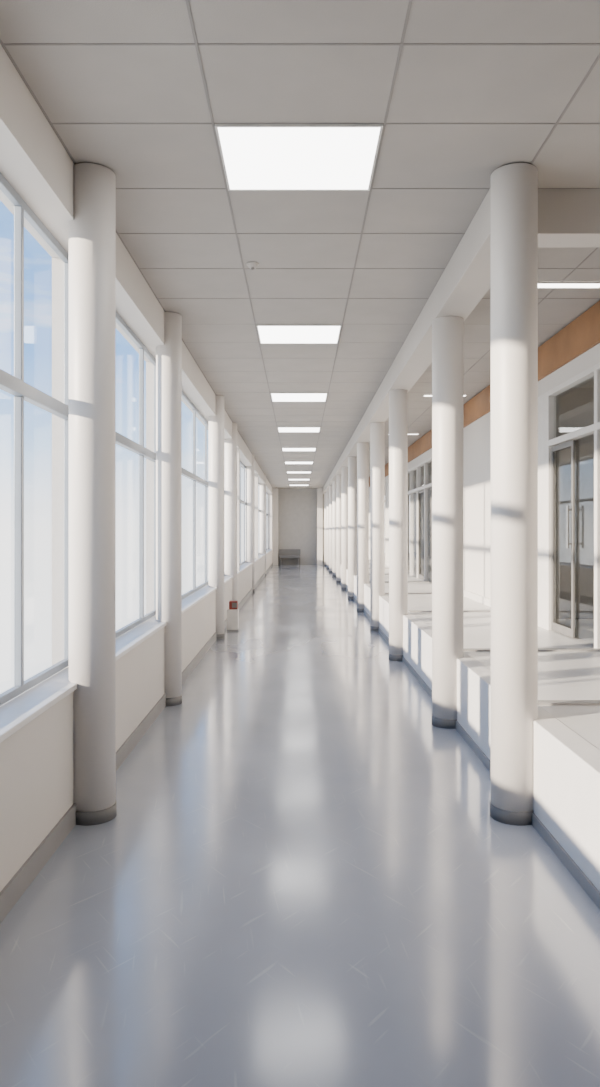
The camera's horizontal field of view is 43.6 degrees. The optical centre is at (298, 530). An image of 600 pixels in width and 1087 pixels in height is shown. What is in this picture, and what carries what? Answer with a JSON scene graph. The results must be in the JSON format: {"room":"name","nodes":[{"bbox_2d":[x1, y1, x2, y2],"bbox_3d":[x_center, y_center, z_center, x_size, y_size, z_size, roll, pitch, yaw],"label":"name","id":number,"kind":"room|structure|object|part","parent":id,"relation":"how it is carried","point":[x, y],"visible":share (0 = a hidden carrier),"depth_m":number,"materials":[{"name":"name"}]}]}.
{"room":"building corridor","nodes":[
{"label":"building corridor","id":0,"kind":"room"},
{"bbox_2d":[0,44,272,891],"bbox_3d":[-1.350,-0.200,15.900,0.300,3.520,37.800,0,0,0],"label":"wall","id":1,"kind":"structure","parent":0,"point":[37,760],"depth_m":4.55,"materials":[{"name":"paint"}]},
{"bbox_2d":[0,172,76,742],"bbox_3d":[-1.298,-0.410,2.925,0.235,2.500,3.250,0,0,0],"label":"window","id":2,"kind":"structure","parent":1,"relation":"in","point":[18,712],"depth_m":3.72,"materials":[{"name":"metal"}]},
{"bbox_3d":[-1.280,0.825,2.925,0.200,0.030,3.248,0,0,0],"label":"sill","id":3,"kind":"part","parent":2,"relation":"part of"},
{"bbox_2d":[0,563,272,923],"bbox_3d":[-1.193,1.505,15.900,0.014,0.110,37.800,0,0,0],"label":"baseboard","id":4,"kind":"structure","parent":1,"relation":"attached to","point":[14,889],"depth_m":3.74,"materials":[{"name":"plastic"}]},
{"bbox_2d":[116,312,166,660],"bbox_3d":[-1.298,-0.410,6.030,0.235,2.500,2.640,0,0,0],"label":"window","id":5,"kind":"structure","parent":1,"relation":"in","point":[128,641],"depth_m":6.63,"materials":[{"name":"metal"}]},
{"bbox_3d":[-1.280,0.825,6.030,0.200,0.030,2.638,0,0,0],"label":"sill","id":6,"kind":"part","parent":5,"relation":"part of","materials":[{"name":"white paint"}]},
{"bbox_2d":[182,391,239,613],"bbox_3d":[-1.298,-0.410,11.255,0.235,2.500,7.490,0,0,0],"label":"window","id":7,"kind":"structure","parent":1,"relation":"in","point":[193,599],"depth_m":9.99,"materials":[{"name":"metal"}]},
{"bbox_3d":[-1.397,-0.425,11.255,0.035,2.470,7.490,0,0,0],"label":"frame","id":8,"kind":"part","parent":7,"relation":"part of","materials":[{"name":"metal"}]},
{"bbox_3d":[-1.280,0.825,11.255,0.200,0.030,7.488,0,0,0],"label":"sill","id":9,"kind":"part","parent":7,"relation":"part of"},
{"bbox_2d":[240,461,258,572],"bbox_3d":[-1.298,-0.410,18.530,0.235,2.500,6.740,0,0,0],"label":"window","id":10,"kind":"structure","parent":1,"relation":"in","point":[243,565],"depth_m":18.05,"materials":[{"name":"metal"}]},
{"bbox_3d":[-1.397,-0.425,18.530,0.035,2.470,6.740,0,0,0],"label":"frame","id":11,"kind":"part","parent":10,"relation":"part of","materials":[{"name":"metal"}]},
{"bbox_3d":[-1.280,0.825,18.530,0.200,0.030,6.738,0,0,0],"label":"sill","id":12,"kind":"part","parent":10,"relation":"part of","materials":[{"name":"white"}]},
{"bbox_2d":[258,482,272,558],"bbox_3d":[-1.298,-0.410,27.780,0.235,2.500,11.440,0,0,0],"label":"window","id":13,"kind":"structure","parent":1,"relation":"in","point":[267,514],"depth_m":31.85,"materials":[{"name":"metal"}]},
{"bbox_3d":[-1.397,-0.425,27.780,0.035,2.470,11.440,0,0,0],"label":"frame","id":14,"kind":"part","parent":13,"relation":"part of","materials":[{"name":"metal"}]},
{"bbox_3d":[-1.280,0.825,27.780,0.200,0.030,11.438,0,0,0],"label":"sill","id":15,"kind":"part","parent":13,"relation":"part of","materials":[{"name":"white"}]},
{"bbox_2d":[273,488,322,564],"bbox_3d":[-0.060,-0.200,34.500,2.280,3.520,0.600,0,0,0],"label":"wall","id":16,"kind":"structure","parent":0,"point":[275,490],"depth_m":34.20,"materials":[{"name":"paint"}]},
{"bbox_2d":[0,565,599,1086],"bbox_3d":[-0.100,1.610,16.000,2.800,0.100,38.000,0,0,0],"label":"floor","id":17,"kind":"structure","parent":0,"point":[299,877],"depth_m":3.09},
{"bbox_2d":[69,163,116,825],"bbox_3d":[-1.130,-0.197,4.100,0.258,3.513,0.258,0,0,0],"label":"round column","id":18,"kind":"structure","parent":17,"relation":"on","point":[92,231],"depth_m":3.99,"materials":[{"name":"paint"}]},
{"bbox_2d":[156,312,181,705],"bbox_3d":[-1.180,-0.197,6.800,0.240,3.513,0.240,0,0,0],"label":"round column","id":19,"kind":"structure","parent":17,"relation":"on","point":[168,355],"depth_m":6.70,"materials":[{"name":"paint"}]},
{"bbox_2d":[208,395,224,639],"bbox_3d":[-1.200,-0.197,10.900,0.240,3.513,0.240,0,0,0],"label":"round column","id":20,"kind":"structure","parent":17,"relation":"on","point":[215,423],"depth_m":10.80,"materials":[{"name":"paint"}]},
{"bbox_2d":[225,422,236,600],"bbox_3d":[-1.235,-0.197,13.600,0.240,3.513,0.240,0,0,0],"label":"round column","id":21,"kind":"structure","parent":17,"relation":"on","point":[230,444],"depth_m":13.50,"materials":[{"name":"paint"}]},
{"bbox_2d":[227,609,238,631],"bbox_3d":[-1.030,1.390,11.700,0.180,0.340,0.180,0,0,0],"label":"pedestal","id":22,"kind":"object","parent":17,"relation":"on","point":[232,614],"visible":0.98,"depth_m":11.62,"materials":[{"name":"plastic"}]},
{"bbox_2d":[229,601,237,608],"bbox_3d":[-1.020,1.154,11.697,0.130,0.130,0.126,0,0,0],"label":"alarm box","id":23,"kind":"object","parent":22,"relation":"on","point":[232,604],"visible":1,"depth_m":11.64,"materials":[{"name":"red plastic"}]},
{"bbox_2d":[246,455,254,591],"bbox_3d":[-1.260,-0.197,19.300,0.240,3.513,0.240,0,0,0],"label":"round column","id":24,"kind":"structure","parent":17,"relation":"on","point":[250,470],"depth_m":19.21,"materials":[{"name":"paint"}]},
{"bbox_2d":[260,475,265,575],"bbox_3d":[-1.270,-0.197,26.300,0.240,3.513,0.240,0,0,0],"label":"round column","id":25,"kind":"structure","parent":17,"relation":"on","point":[262,485],"depth_m":26.20,"materials":[{"name":"paint"}]},
{"bbox_2d":[279,549,300,564],"bbox_3d":[-0.420,1.200,34.495,0.980,0.720,0.530,0,0,0],"label":"bench","id":26,"kind":"object","parent":17,"relation":"on","point":[283,553],"visible":0.99,"depth_m":34.68,"materials":[{"name":"grey"}]},
{"bbox_3d":[-0.420,1.185,34.455,0.980,0.110,0.450,0,0,0],"label":"seat","id":27,"kind":"part","parent":26,"relation":"part of","materials":[{"name":"grey"}]},
{"bbox_3d":[-0.420,1.040,34.720,0.980,0.400,0.080,0,0,0],"label":"backrest","id":28,"kind":"part","parent":26,"relation":"part of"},
{"bbox_2d":[324,493,325,565],"bbox_3d":[1.235,-0.070,33.400,0.234,3.259,0.234,0,0,0],"label":"round column","id":29,"kind":"structure","parent":17,"relation":"on","point":[324,493],"depth_m":33.32,"materials":[{"name":"paint"}]},
{"bbox_2d":[326,489,328,568],"bbox_3d":[1.235,-0.070,30.700,0.234,3.259,0.234,0,0,0],"label":"round column","id":30,"kind":"structure","parent":17,"relation":"on","point":[327,490],"depth_m":30.61,"materials":[{"name":"paint"}]},
{"bbox_2d":[329,485,331,572],"bbox_3d":[1.235,-0.070,28.000,0.234,3.259,0.234,0,0,0],"label":"round column","id":31,"kind":"structure","parent":17,"relation":"on","point":[330,486],"depth_m":27.91,"materials":[{"name":"paint"}]},
{"bbox_2d":[332,480,335,576],"bbox_3d":[1.235,-0.070,25.300,0.234,3.259,0.234,0,0,0],"label":"round column","id":32,"kind":"structure","parent":17,"relation":"on","point":[333,481],"depth_m":25.20,"materials":[{"name":"paint"}]},
{"bbox_2d":[336,474,340,582],"bbox_3d":[1.235,-0.070,22.600,0.234,3.259,0.234,0,0,0],"label":"round column","id":33,"kind":"structure","parent":17,"relation":"on","point":[338,476],"depth_m":22.50,"materials":[{"name":"paint"}]},
{"bbox_2d":[341,467,347,589],"bbox_3d":[1.235,-0.070,19.900,0.234,3.259,0.234,0,0,0],"label":"round column","id":34,"kind":"structure","parent":17,"relation":"on","point":[344,470],"depth_m":19.80,"materials":[{"name":"paint"}]},
{"bbox_2d":[348,456,356,598],"bbox_3d":[1.235,-0.070,17.200,0.234,3.259,0.234,0,0,0],"label":"round column","id":35,"kind":"structure","parent":17,"relation":"on","point":[352,461],"depth_m":17.10,"materials":[{"name":"paint"}]},
{"bbox_2d":[357,442,368,611],"bbox_3d":[1.235,-0.070,14.500,0.234,3.259,0.234,0,0,0],"label":"round column","id":36,"kind":"structure","parent":17,"relation":"on","point":[362,448],"depth_m":14.40,"materials":[{"name":"paint"}]},
{"bbox_2d":[370,422,384,630],"bbox_3d":[1.235,-0.070,11.800,0.234,3.259,0.234,0,0,0],"label":"round column","id":37,"kind":"structure","parent":17,"relation":"on","point":[377,429],"depth_m":11.70,"materials":[{"name":"paint"}]},
{"bbox_2d":[389,389,407,660],"bbox_3d":[1.205,-0.070,9.100,0.234,3.259,0.234,0,0,0],"label":"round column","id":38,"kind":"structure","parent":17,"relation":"on","point":[398,398],"depth_m":9.00,"materials":[{"name":"paint"}]},
{"bbox_2d":[432,316,462,728],"bbox_3d":[1.200,-0.070,6.050,0.258,3.259,0.258,0,0,0],"label":"round column","id":39,"kind":"structure","parent":17,"relation":"on","point":[447,331],"depth_m":5.94,"materials":[{"name":"paint"}]},
{"bbox_2d":[490,163,537,825],"bbox_3d":[1.175,-0.197,4.100,0.258,3.513,0.258,0,0,0],"label":"round column","id":40,"kind":"structure","parent":17,"relation":"on","point":[514,187],"depth_m":3.99,"materials":[{"name":"paint"}]},
{"bbox_2d":[0,0,599,488],"bbox_3d":[0.580,-2.034,15.900,4.160,0.153,38.200,0,0,0],"label":"ceiling","id":41,"kind":"structure","parent":0,"point":[460,91],"depth_m":3.83,"materials":[{"name":"tile"}]},
{"bbox_2d":[246,262,258,269],"bbox_3d":[-0.340,-1.938,5.500,0.090,0.045,0.090,0,0,0],"label":"smoke detector","id":42,"kind":"object","parent":41,"relation":"attached to","point":[252,265],"visible":1,"depth_m":5.47,"materials":[{"name":"plastic"}]},
{"bbox_2d":[215,124,382,190],"bbox_3d":[0.000,-1.954,3.950,0.810,0.012,0.686,0,0,0],"label":"recessed light","id":43,"kind":"object","parent":41,"relation":"in","point":[255,157],"visible":1,"depth_m":3.91,"materials":[{"name":"white plastic"}]},
{"bbox_2d":[256,324,341,343],"bbox_3d":[0.000,-1.954,7.457,0.810,0.012,0.686,0,0,0],"label":"recessed light","id":44,"kind":"object","parent":41,"relation":"in","point":[267,333],"visible":1,"depth_m":7.41,"materials":[{"name":"white plastic"}]},
{"bbox_2d":[270,393,327,401],"bbox_3d":[0.000,-1.954,10.957,0.810,0.012,0.686,0,0,0],"label":"recessed light","id":45,"kind":"object","parent":41,"relation":"in","point":[276,397],"visible":1,"depth_m":10.96,"materials":[{"name":"white plastic"}]},
{"bbox_2d":[277,427,320,431],"bbox_3d":[0.000,-1.954,14.457,0.810,0.012,0.686,0,0,0],"label":"recessed light","id":46,"kind":"object","parent":41,"relation":"in","point":[280,429],"visible":1,"depth_m":14.41,"materials":[{"name":"white plastic"}]},
{"bbox_2d":[282,448,315,450],"bbox_3d":[0.000,-1.954,17.957,0.810,0.012,0.686,0,0,0],"label":"recessed light","id":47,"kind":"object","parent":41,"relation":"in","point":[283,449],"visible":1,"depth_m":17.95,"materials":[{"name":"white plastic"}]},
{"bbox_2d":[285,461,312,463],"bbox_3d":[0.000,-1.954,21.457,0.810,0.012,0.686,0,0,0],"label":"recessed light","id":48,"kind":"object","parent":41,"relation":"in","point":[286,462],"visible":1,"depth_m":21.35,"materials":[{"name":"white plastic"}]},
{"bbox_2d":[285,462,312,463],"bbox_3d":[0.000,-1.954,21.457,0.786,0.007,0.662,0,0,0],"label":"diffuser","id":49,"kind":"object","parent":48,"relation":"attached to","point":[285,462],"depth_m":21.51,"materials":[{"name":"white plastic"}]},
{"bbox_2d":[287,471,310,472],"bbox_3d":[0.000,-1.954,24.957,0.810,0.012,0.686,0,0,0],"label":"recessed light","id":50,"kind":"object","parent":41,"relation":"in","point":[287,471],"visible":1,"depth_m":24.81,"materials":[{"name":"white plastic"}]},
{"bbox_2d":[323,187,490,493],"bbox_3d":[1.215,-1.829,19.500,0.250,0.259,30.600,0,0,0],"label":"beam","id":51,"kind":"structure","parent":41,"relation":"attached to","point":[466,278],"depth_m":5.92,"materials":[{"name":"paint"}]},
{"bbox_2d":[423,394,466,396],"bbox_3d":[2.100,-1.950,10.800,0.620,0.012,0.130,0,0,0],"label":"recessed light","id":52,"kind":"object","parent":41,"relation":"in","point":[424,395],"visible":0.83,"depth_m":10.78,"materials":[{"name":"white plastic"}]},
{"bbox_2d":[538,189,599,246],"bbox_3d":[1.950,-1.829,4.395,1.220,0.259,0.210,0,0,0],"label":"beam","id":53,"kind":"structure","parent":41,"relation":"attached to","point":[566,217],"depth_m":4.29,"materials":[{"name":"paint"}]},
{"bbox_2d":[538,282,599,288],"bbox_3d":[2.100,-1.950,5.950,0.620,0.012,0.130,0,0,0],"label":"recessed light","id":54,"kind":"object","parent":41,"relation":"in","point":[541,285],"visible":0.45,"depth_m":5.95,"materials":[{"name":"white plastic"}]},
{"bbox_2d":[538,284,599,287],"bbox_3d":[2.100,-1.951,5.950,0.596,0.007,0.106,0,0,0],"label":"diffuser","id":55,"kind":"object","parent":54,"relation":"attached to","point":[539,285],"depth_m":5.96,"materials":[{"name":"white plastic"}]},
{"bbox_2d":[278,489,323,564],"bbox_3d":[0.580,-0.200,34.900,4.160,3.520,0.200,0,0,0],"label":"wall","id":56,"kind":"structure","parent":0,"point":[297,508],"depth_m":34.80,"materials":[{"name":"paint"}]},
{"bbox_2d":[346,569,599,891],"bbox_3d":[1.320,1.285,15.900,0.140,0.550,37.800,0,0,0],"label":"wall","id":57,"kind":"structure","parent":0,"point":[566,767],"depth_m":3.79,"materials":[{"name":"paint"}]},
{"bbox_2d":[340,581,599,909],"bbox_3d":[1.244,1.530,15.900,0.012,0.060,37.800,0,0,0],"label":"baseboard","id":58,"kind":"structure","parent":57,"relation":"attached to","point":[573,868],"depth_m":3.75,"materials":[{"name":"plastic"}]},
{"bbox_2d":[369,553,599,749],"bbox_3d":[3.395,1.071,15.900,4.010,0.118,37.800,0,0,0],"label":"floor","id":59,"kind":"structure","parent":0,"point":[562,675],"depth_m":6.00,"materials":[{"name":"white tile"}]},
{"bbox_2d":[369,343,599,598],"bbox_3d":[2.620,-0.475,15.900,0.120,2.970,37.800,0,0,0],"label":"wall","id":60,"kind":"structure","parent":0,"point":[477,435],"depth_m":10.64,"materials":[{"name":"paint"}]},
{"bbox_2d":[385,483,385,564],"bbox_3d":[2.560,-0.205,24.000,0.100,2.430,4.000,0,0,0],"label":"door","id":61,"kind":"structure","parent":60,"relation":"in","point":[385,483],"depth_m":22.00,"materials":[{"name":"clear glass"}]},
{"bbox_2d":[408,457,431,580],"bbox_3d":[2.560,-0.205,16.200,0.100,2.430,4.000,0,0,0],"label":"door","id":62,"kind":"structure","parent":60,"relation":"in","point":[419,489],"depth_m":16.04,"materials":[{"name":"white metal"}]},
{"bbox_3d":[2.570,-0.180,17.100,0.080,2.380,0.070,0,0,0],"label":"post","id":63,"kind":"part","parent":62,"relation":"part of","materials":[{"name":"white metal"}]},
{"bbox_3d":[2.570,-0.180,16.100,0.080,2.380,0.070,0,0,0],"label":"post","id":64,"kind":"part","parent":62,"relation":"part of","materials":[{"name":"white metal"}]},
{"bbox_3d":[2.570,-0.205,16.200,0.080,2.430,4.000,0,0,0],"label":"frame","id":65,"kind":"part","parent":62,"relation":"part of","materials":[{"name":"white metal"}]},
{"bbox_3d":[2.570,-0.180,15.150,0.080,2.380,0.070,0,0,0],"label":"post","id":66,"kind":"part","parent":62,"relation":"part of","materials":[{"name":"white metal"}]},
{"bbox_2d":[386,562,490,606],"bbox_3d":[2.550,0.960,14.950,0.020,0.100,13.900,0,0,0],"label":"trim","id":67,"kind":"structure","parent":60,"relation":"attached to","point":[483,600],"depth_m":10.73,"materials":[{"name":"white"}]},
{"bbox_2d":[369,301,599,486],"bbox_3d":[2.545,-1.770,15.900,0.030,0.340,37.800,0,0,0],"label":"trim","id":68,"kind":"structure","parent":60,"relation":"attached to","point":[582,334],"depth_m":7.43,"materials":[{"name":"orange wood"}]},
{"bbox_2d":[369,560,599,705],"bbox_3d":[1.970,1.006,19.040,1.180,0.016,29.380,0,0,0],"label":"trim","id":69,"kind":"structure","parent":60,"relation":"attached to","point":[540,702],"depth_m":6.30,"materials":[{"name":"white"}]},
{"bbox_2d":[538,363,599,648],"bbox_3d":[2.560,-0.205,6.325,0.100,2.430,3.250,0,0,0],"label":"door","id":70,"kind":"structure","parent":60,"relation":"in","point":[548,443],"depth_m":7.56,"materials":[{"name":"white metal"}]},
{"bbox_3d":[2.533,-0.040,7.021,0.045,0.400,0.018,0,0,0],"label":"handle","id":71,"kind":"part","parent":70,"relation":"part of","materials":[{"name":"silver metal"}]},
{"bbox_3d":[2.570,-0.180,6.400,0.080,2.380,0.070,0,0,0],"label":"post","id":72,"kind":"part","parent":70,"relation":"part of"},
{"bbox_2d":[409,376,593,618],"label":"glass door","id":73,"kind":"structure","parent":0,"point":[574,406],"depth_m":8.60,"materials":[{"name":"clear glass"}]}
]}

